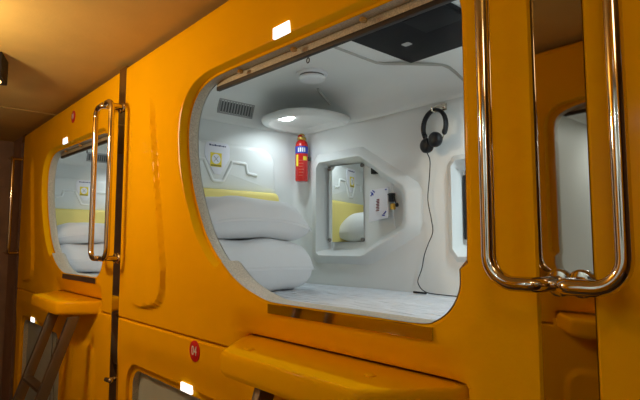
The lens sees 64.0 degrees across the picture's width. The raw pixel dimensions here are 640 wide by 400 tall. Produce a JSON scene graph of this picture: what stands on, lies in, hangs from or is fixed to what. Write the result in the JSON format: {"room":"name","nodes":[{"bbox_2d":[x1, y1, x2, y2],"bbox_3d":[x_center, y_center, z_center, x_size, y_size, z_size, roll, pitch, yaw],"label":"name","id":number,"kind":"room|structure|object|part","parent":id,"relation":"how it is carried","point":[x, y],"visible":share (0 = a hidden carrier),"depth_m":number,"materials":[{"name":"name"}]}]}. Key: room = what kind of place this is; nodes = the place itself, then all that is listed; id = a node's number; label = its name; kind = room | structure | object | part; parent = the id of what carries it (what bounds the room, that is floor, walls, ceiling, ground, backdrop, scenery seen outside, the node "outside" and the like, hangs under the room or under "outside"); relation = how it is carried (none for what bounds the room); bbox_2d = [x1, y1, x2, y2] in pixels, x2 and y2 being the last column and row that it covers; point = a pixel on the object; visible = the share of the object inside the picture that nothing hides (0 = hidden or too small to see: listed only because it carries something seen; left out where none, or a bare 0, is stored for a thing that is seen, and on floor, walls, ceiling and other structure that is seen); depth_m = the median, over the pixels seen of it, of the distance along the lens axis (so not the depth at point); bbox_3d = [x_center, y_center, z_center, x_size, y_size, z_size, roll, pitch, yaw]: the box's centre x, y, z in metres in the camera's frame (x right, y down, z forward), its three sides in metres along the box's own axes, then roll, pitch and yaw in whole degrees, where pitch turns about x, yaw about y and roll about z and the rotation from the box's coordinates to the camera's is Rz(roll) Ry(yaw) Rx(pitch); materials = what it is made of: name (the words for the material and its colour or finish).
{"room":"capsule hotel","nodes":[
{"label":"capsule hotel","id":0,"kind":"room"},
{"bbox_2d":[0,140,13,399],"bbox_3d":[-3.133,0.674,3.892,4.450,2.428,0.075,4,-7,-41],"label":"wall","id":1,"kind":"structure","parent":0,"point":[6,147],"depth_m":4.32,"materials":[{"name":"brown wood"}]},
{"bbox_2d":[1,136,22,399],"bbox_3d":[-2.483,0.697,4.163,0.038,2.428,0.412,4,-7,-41],"label":"trim","id":2,"kind":"structure","parent":1,"relation":"attached to","point":[11,269],"depth_m":4.18,"materials":[{"name":"brown wood"}]},
{"bbox_2d":[0,0,228,141],"bbox_3d":[-0.825,-0.789,1.414,4.450,0.060,7.500,4,-7,-41],"label":"ceiling","id":3,"kind":"structure","parent":0,"point":[57,53],"depth_m":2.24,"materials":[{"name":"beige paint"}]},
{"bbox_2d":[0,52,7,85],"bbox_3d":[-1.536,-0.612,2.382,0.120,0.126,0.150,2,-5,-22],"label":"ceiling spotlight","id":4,"kind":"object","parent":3,"relation":"attached to","point":[3,61],"visible":1,"depth_m":2.39,"materials":[{"name":"black plastic"}]},
{"bbox_3d":[-0.825,1.690,1.200,4.450,0.060,7.500,4,-7,-41],"label":"floor","id":5,"kind":"structure","parent":0,"visible":0},
{"bbox_2d":[9,134,26,399],"bbox_3d":[-2.339,0.683,3.954,0.013,2.400,0.091,4,-7,-41],"label":"trim","id":6,"kind":"structure","parent":5,"relation":"on","point":[23,137],"depth_m":3.95,"materials":[{"name":"beige mirror"}]},
{"bbox_2d":[3,156,23,255],"bbox_3d":[-2.344,0.041,3.928,0.102,0.774,0.125,4,-7,-41],"label":"door handle","id":7,"kind":"object","parent":6,"relation":"attached to","point":[13,159],"visible":1,"depth_m":3.87,"materials":[{"name":"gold metal"}]},
{"bbox_2d":[12,312,79,399],"bbox_3d":[-1.468,1.165,2.430,0.468,1.197,0.358,4,-7,-41],"label":"ladder","id":8,"kind":"object","parent":5,"relation":"on","point":[43,388],"visible":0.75,"depth_m":2.49,"materials":[{"name":"brown wood"}]},
{"bbox_3d":[-1.578,1.176,2.553,0.468,1.197,0.028,4,-7,-41],"label":"rail","id":9,"kind":"part","parent":8,"relation":"part of","materials":[{"name":"brown wood"}]},
{"bbox_3d":[-1.359,1.155,2.308,0.468,1.197,0.028,4,-7,-41],"label":"rail","id":10,"kind":"part","parent":8,"relation":"part of","materials":[{"name":"brown wood"}]},
{"bbox_2d":[13,289,111,399],"bbox_3d":[-1.678,1.181,3.104,0.271,1.252,1.988,4,-7,-41],"label":"pod","id":11,"kind":"object","parent":5,"relation":"on","point":[84,367],"visible":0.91,"depth_m":2.76,"materials":[{"name":"orange plastic"}]},
{"bbox_2d":[25,321,58,399],"bbox_3d":[-1.874,1.227,3.467,0.010,0.784,1.032,4,-7,-41],"label":"roller blind","id":12,"kind":"object","parent":11,"relation":"hanging from","point":[32,330],"depth_m":3.56,"materials":[{"name":"beige fabric"}]},
{"bbox_3d":[-1.716,1.102,3.285,0.006,0.571,0.116,4,-7,-41],"label":"blind cord","id":13,"kind":"part","parent":11,"relation":"part of","materials":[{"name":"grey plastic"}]},
{"bbox_2d":[17,73,119,313],"bbox_3d":[-1.248,0.051,3.586,1.127,1.181,1.988,4,-7,-41],"label":"pod","id":14,"kind":"object","parent":11,"relation":"on","point":[58,153],"visible":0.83,"depth_m":3.51,"materials":[{"name":"orange plastic"}]},
{"bbox_2d":[55,208,104,224],"bbox_3d":[-1.877,0.359,4.141,0.680,0.558,0.070,4,-7,-41],"label":"cushion","id":15,"kind":"object","parent":14,"relation":"on","point":[63,215],"depth_m":4.07,"materials":[{"name":"yellow fabric"}]},
{"bbox_3d":[-1.887,-0.037,4.191,0.665,0.255,0.035,4,-7,-41],"label":"head panel","id":16,"kind":"part","parent":14,"relation":"part of","materials":[{"name":"white plastic"}]},
{"bbox_3d":[-1.237,-0.407,3.613,0.910,0.166,1.810,4,-7,-41],"label":"ceiling lid","id":17,"kind":"part","parent":14,"relation":"part of","materials":[{"name":"white plastic"}]},
{"bbox_2d":[76,180,90,199],"bbox_3d":[-1.903,-0.078,4.150,0.143,0.162,0.008,4,-7,-41],"label":"information sign","id":18,"kind":"object","parent":14,"relation":"attached to","point":[82,186],"visible":0.9,"depth_m":4.14,"materials":[{"name":"white paper"}]},
{"bbox_2d":[80,272,98,274],"bbox_3d":[-1.234,0.561,3.531,0.892,0.090,1.790,4,-7,-41],"label":"mattress","id":19,"kind":"object","parent":14,"relation":"in","point":[92,273],"visible":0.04,"depth_m":3.80,"materials":[{"name":"white fabric"}]},
{"bbox_2d":[60,243,103,272],"bbox_3d":[-1.770,0.441,3.930,0.595,0.228,0.420,4,-7,-41],"label":"pillow","id":20,"kind":"object","parent":19,"relation":"on","point":[77,255],"visible":0.3,"depth_m":3.72,"materials":[{"name":"white fabric"}]},
{"bbox_2d":[57,222,104,243],"bbox_3d":[-1.781,0.260,3.936,0.580,0.170,0.430,4,-7,-41],"label":"pillow","id":21,"kind":"object","parent":20,"relation":"on","point":[68,233],"visible":0.44,"depth_m":3.71,"materials":[{"name":"white fabric"}]},
{"bbox_2d":[86,152,106,162],"bbox_3d":[-1.828,-0.349,4.262,0.216,0.073,0.041,4,-7,-41],"label":"grille","id":22,"kind":"object","parent":14,"relation":"attached to","point":[101,156],"depth_m":4.25,"materials":[{"name":"grey"}]},
{"bbox_2d":[109,66,129,399],"bbox_3d":[-0.957,0.549,2.406,0.013,2.400,0.091,4,-7,-41],"label":"trim","id":23,"kind":"structure","parent":5,"relation":"on","point":[113,387],"depth_m":2.43,"materials":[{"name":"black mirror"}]},
{"bbox_2d":[88,99,124,262],"bbox_3d":[-1.000,-0.089,2.422,0.102,0.774,0.240,4,-7,-41],"label":"door handle","id":24,"kind":"object","parent":23,"relation":"attached to","point":[109,103],"depth_m":2.39,"materials":[{"name":"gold metal"}]},
{"bbox_3d":[-1.038,-0.085,2.465,0.102,0.774,0.125,4,-7,-41],"label":"door handle","id":25,"kind":"part","parent":24,"relation":"part of","materials":[{"name":"metal"}]},
{"bbox_2d":[104,377,113,383],"bbox_3d":[-0.969,0.828,2.359,0.035,0.031,0.071,4,-7,-41],"label":"handle","id":26,"kind":"object","parent":23,"relation":"attached to","point":[110,380],"visible":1,"depth_m":2.34,"materials":[{"name":"silver metal"}]},
{"bbox_2d":[251,388,273,399],"bbox_3d":[-0.192,1.042,1.001,0.468,1.197,0.328,4,-7,-41],"label":"ladder","id":27,"kind":"object","parent":5,"relation":"on","point":[258,394],"visible":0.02,"depth_m":1.28,"materials":[{"name":"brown metal"}]},
{"bbox_2d":[117,317,468,399],"bbox_3d":[-0.295,1.047,1.556,0.271,1.252,1.988,4,-7,-41],"label":"pod","id":28,"kind":"object","parent":5,"relation":"on","point":[155,363],"visible":0.98,"depth_m":1.36,"materials":[{"name":"orange plastic"}]},
{"bbox_2d":[138,373,199,399],"bbox_3d":[-0.491,1.093,1.919,0.010,0.784,1.032,4,-7,-41],"label":"roller blind","id":29,"kind":"object","parent":28,"relation":"hanging from","point":[149,388],"depth_m":2.18,"materials":[{"name":"beige fabric"}]},
{"bbox_2d":[180,382,192,394],"bbox_3d":[-0.487,0.688,1.872,0.010,0.030,0.080,4,-7,-41],"label":"indicator light","id":30,"kind":"object","parent":28,"relation":"attached to","point":[187,387],"depth_m":1.86,"materials":[{"name":"white plastic"}]},
{"bbox_2d":[119,0,543,399],"bbox_3d":[0.134,-0.082,2.037,1.127,1.181,1.988,4,-7,-41],"label":"pod","id":31,"kind":"object","parent":28,"relation":"on","point":[230,78],"visible":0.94,"depth_m":2.01,"materials":[{"name":"orange plastic"}]},
{"bbox_2d":[205,141,229,173],"bbox_3d":[-0.521,-0.212,2.602,0.143,0.162,0.008,4,-7,-41],"label":"information sign","id":32,"kind":"object","parent":31,"relation":"attached to","point":[217,155],"visible":1,"depth_m":2.60,"materials":[{"name":"white"}]},
{"bbox_2d":[217,98,254,118],"bbox_3d":[-0.446,-0.483,2.714,0.216,0.073,0.041,4,-7,-41],"label":"grille","id":33,"kind":"object","parent":31,"relation":"attached to","point":[229,108],"depth_m":2.71,"materials":[{"name":"grey plastic"}]},
{"bbox_3d":[-0.505,-0.171,2.642,0.665,0.255,0.035,4,-7,-41],"label":"head panel","id":34,"kind":"part","parent":31,"relation":"part of","materials":[{"name":"white plastic"}]},
{"bbox_2d":[203,188,278,200],"bbox_3d":[-0.495,0.225,2.592,0.680,0.558,0.070,4,-7,-41],"label":"cushion","id":35,"kind":"object","parent":31,"relation":"on","point":[265,194],"depth_m":2.68,"materials":[{"name":"yellow fabric"}]},
{"bbox_2d":[273,20,290,39],"bbox_3d":[-0.115,-0.509,1.537,0.010,0.034,0.078,4,-7,-41],"label":"indicator light","id":36,"kind":"object","parent":31,"relation":"attached to","point":[282,28],"depth_m":1.53,"materials":[{"name":"white plastic"}]},
{"bbox_2d":[295,134,310,181],"bbox_3d":[-0.098,-0.242,2.932,0.092,0.277,0.074,4,-7,-41],"label":"fire extinguisher","id":37,"kind":"object","parent":31,"relation":"attached to","point":[301,147],"visible":1,"depth_m":2.90,"materials":[{"name":"red paint"}]},
{"bbox_3d":[-0.105,-0.360,2.936,0.052,0.041,0.052,0,-5,5],"label":"yellow handle","id":38,"kind":"part","parent":37,"relation":"part of","materials":[{"name":"gold metal"}]},
{"bbox_2d":[296,68,327,83],"bbox_3d":[-0.038,-0.577,2.400,0.149,0.037,0.149,4,-7,-41],"label":"smoke detector","id":39,"kind":"object","parent":31,"relation":"attached to","point":[305,75],"visible":1,"depth_m":2.36,"materials":[{"name":"white plastic"}]},
{"bbox_3d":[0.146,-0.541,2.064,0.910,0.166,1.810,4,-7,-41],"label":"ceiling lid","id":40,"kind":"part","parent":31,"relation":"part of","materials":[{"name":"white plastic"}]},
{"bbox_2d":[328,163,364,241],"bbox_3d":[0.146,0.018,2.820,0.242,0.423,0.034,-4,-6,38],"label":"wall mirror","id":41,"kind":"object","parent":31,"relation":"attached to","point":[346,182],"visible":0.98,"depth_m":2.81,"materials":[{"name":"clear glass"}]},
{"bbox_3d":[0.115,-0.478,1.359,0.022,0.014,0.022,4,-7,-41],"label":"track knob","id":42,"kind":"part","parent":31,"relation":"part of","materials":[{"name":"brown wood"}]},
{"bbox_2d":[271,283,455,319],"bbox_3d":[0.148,0.427,1.983,0.892,0.090,1.790,4,-7,-41],"label":"mattress","id":43,"kind":"object","parent":31,"relation":"in","point":[425,306],"visible":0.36,"depth_m":1.99,"materials":[{"name":"white fabric"}]},
{"bbox_2d":[219,238,313,290],"bbox_3d":[-0.387,0.298,2.382,0.595,0.248,0.420,4,-7,-41],"label":"pillow","id":44,"kind":"object","parent":43,"relation":"on","point":[275,264],"visible":0.37,"depth_m":2.29,"materials":[{"name":"white fabric"}]},
{"bbox_2d":[205,196,310,240],"bbox_3d":[-0.399,0.091,2.390,0.580,0.207,0.430,4,-7,-41],"label":"pillow","id":45,"kind":"object","parent":44,"relation":"on","point":[232,217],"visible":0.6,"depth_m":2.24,"materials":[{"name":"white fabric"}]},
{"bbox_2d":[369,187,389,221],"bbox_3d":[0.303,0.025,2.618,0.029,0.173,0.133,4,-7,-41],"label":"pack","id":46,"kind":"object","parent":31,"relation":"in","point":[379,199],"visible":1,"depth_m":2.61,"materials":[{"name":"white"}]},
{"bbox_2d":[387,183,398,227],"bbox_3d":[0.372,0.007,2.554,0.036,0.266,0.070,3,-6,-33],"label":"adapter","id":47,"kind":"object","parent":31,"relation":"hanging from","point":[393,206],"visible":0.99,"depth_m":2.55,"materials":[{"name":"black plastic"}]},
{"bbox_2d":[352,2,461,62],"bbox_3d":[0.388,-0.621,1.937,0.374,0.028,0.427,4,-7,-41],"label":"television","id":48,"kind":"object","parent":31,"relation":"attached to","point":[438,30],"visible":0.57,"depth_m":1.92,"materials":[{"name":"black plastic"}]},
{"bbox_2d":[430,103,446,112],"bbox_3d":[0.515,-0.406,2.268,0.073,0.044,0.074,4,-7,-41],"label":"hook","id":49,"kind":"object","parent":31,"relation":"attached to","point":[443,107],"visible":0.8,"depth_m":2.27,"materials":[{"name":"silver metal"}]},
{"bbox_2d":[413,108,456,296],"bbox_3d":[0.528,-0.006,2.183,0.088,0.812,0.348,4,-7,-41],"label":"headphones","id":50,"kind":"object","parent":49,"relation":"hanging from","point":[435,139],"visible":0.98,"depth_m":2.23,"materials":[{"name":"black plastic"}]},
{"bbox_2d":[420,133,433,152],"bbox_3d":[0.467,-0.255,2.269,0.051,0.100,0.097,1,-5,-9],"label":"ear cup","id":51,"kind":"object","parent":50,"relation":"on","point":[426,145],"depth_m":2.23,"materials":[{"name":"black plastic"}]},
{"bbox_2d":[428,129,446,146],"bbox_3d":[0.505,-0.269,2.211,0.060,0.082,0.076,4,-7,-41],"label":"ear cup","id":52,"kind":"object","parent":50,"relation":"on","point":[435,139],"depth_m":2.19,"materials":[{"name":"black plastic"}]},
{"bbox_3d":[0.798,0.015,2.028,0.020,0.280,0.520,4,-7,-41],"label":"control panel","id":53,"kind":"part","parent":31,"relation":"part of","materials":[{"name":"black plastic"}]},
{"bbox_2d":[529,0,599,399],"bbox_3d":[0.426,0.415,0.857,0.013,2.400,0.091,4,-7,-41],"label":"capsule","id":54,"kind":"structure","parent":5,"relation":"on","point":[563,187],"depth_m":0.89,"materials":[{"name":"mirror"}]},
{"bbox_2d":[474,0,634,298],"bbox_3d":[0.392,-0.224,0.864,0.102,0.774,0.240,4,-7,-41],"label":"door handle","id":55,"kind":"object","parent":54,"relation":"attached to","point":[581,283],"depth_m":0.76,"materials":[{"name":"silver metal"}]},
{"bbox_3d":[0.352,-0.220,0.909,0.102,0.774,0.119,4,-7,-41],"label":"door handle","id":56,"kind":"part","parent":55,"relation":"part of","materials":[{"name":"metal"}]},
{"bbox_3d":[1.087,0.913,0.008,0.271,1.252,1.988,4,-7,-41],"label":"pod","id":57,"kind":"object","parent":5,"relation":"on","visible":0},
{"bbox_2d":[582,0,639,399],"bbox_3d":[1.517,-0.216,0.489,1.127,1.181,1.988,4,-7,-41],"label":"pod","id":58,"kind":"object","parent":57,"relation":"on","point":[618,313],"visible":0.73,"depth_m":0.82,"materials":[{"name":"orange plastic"}]}
]}

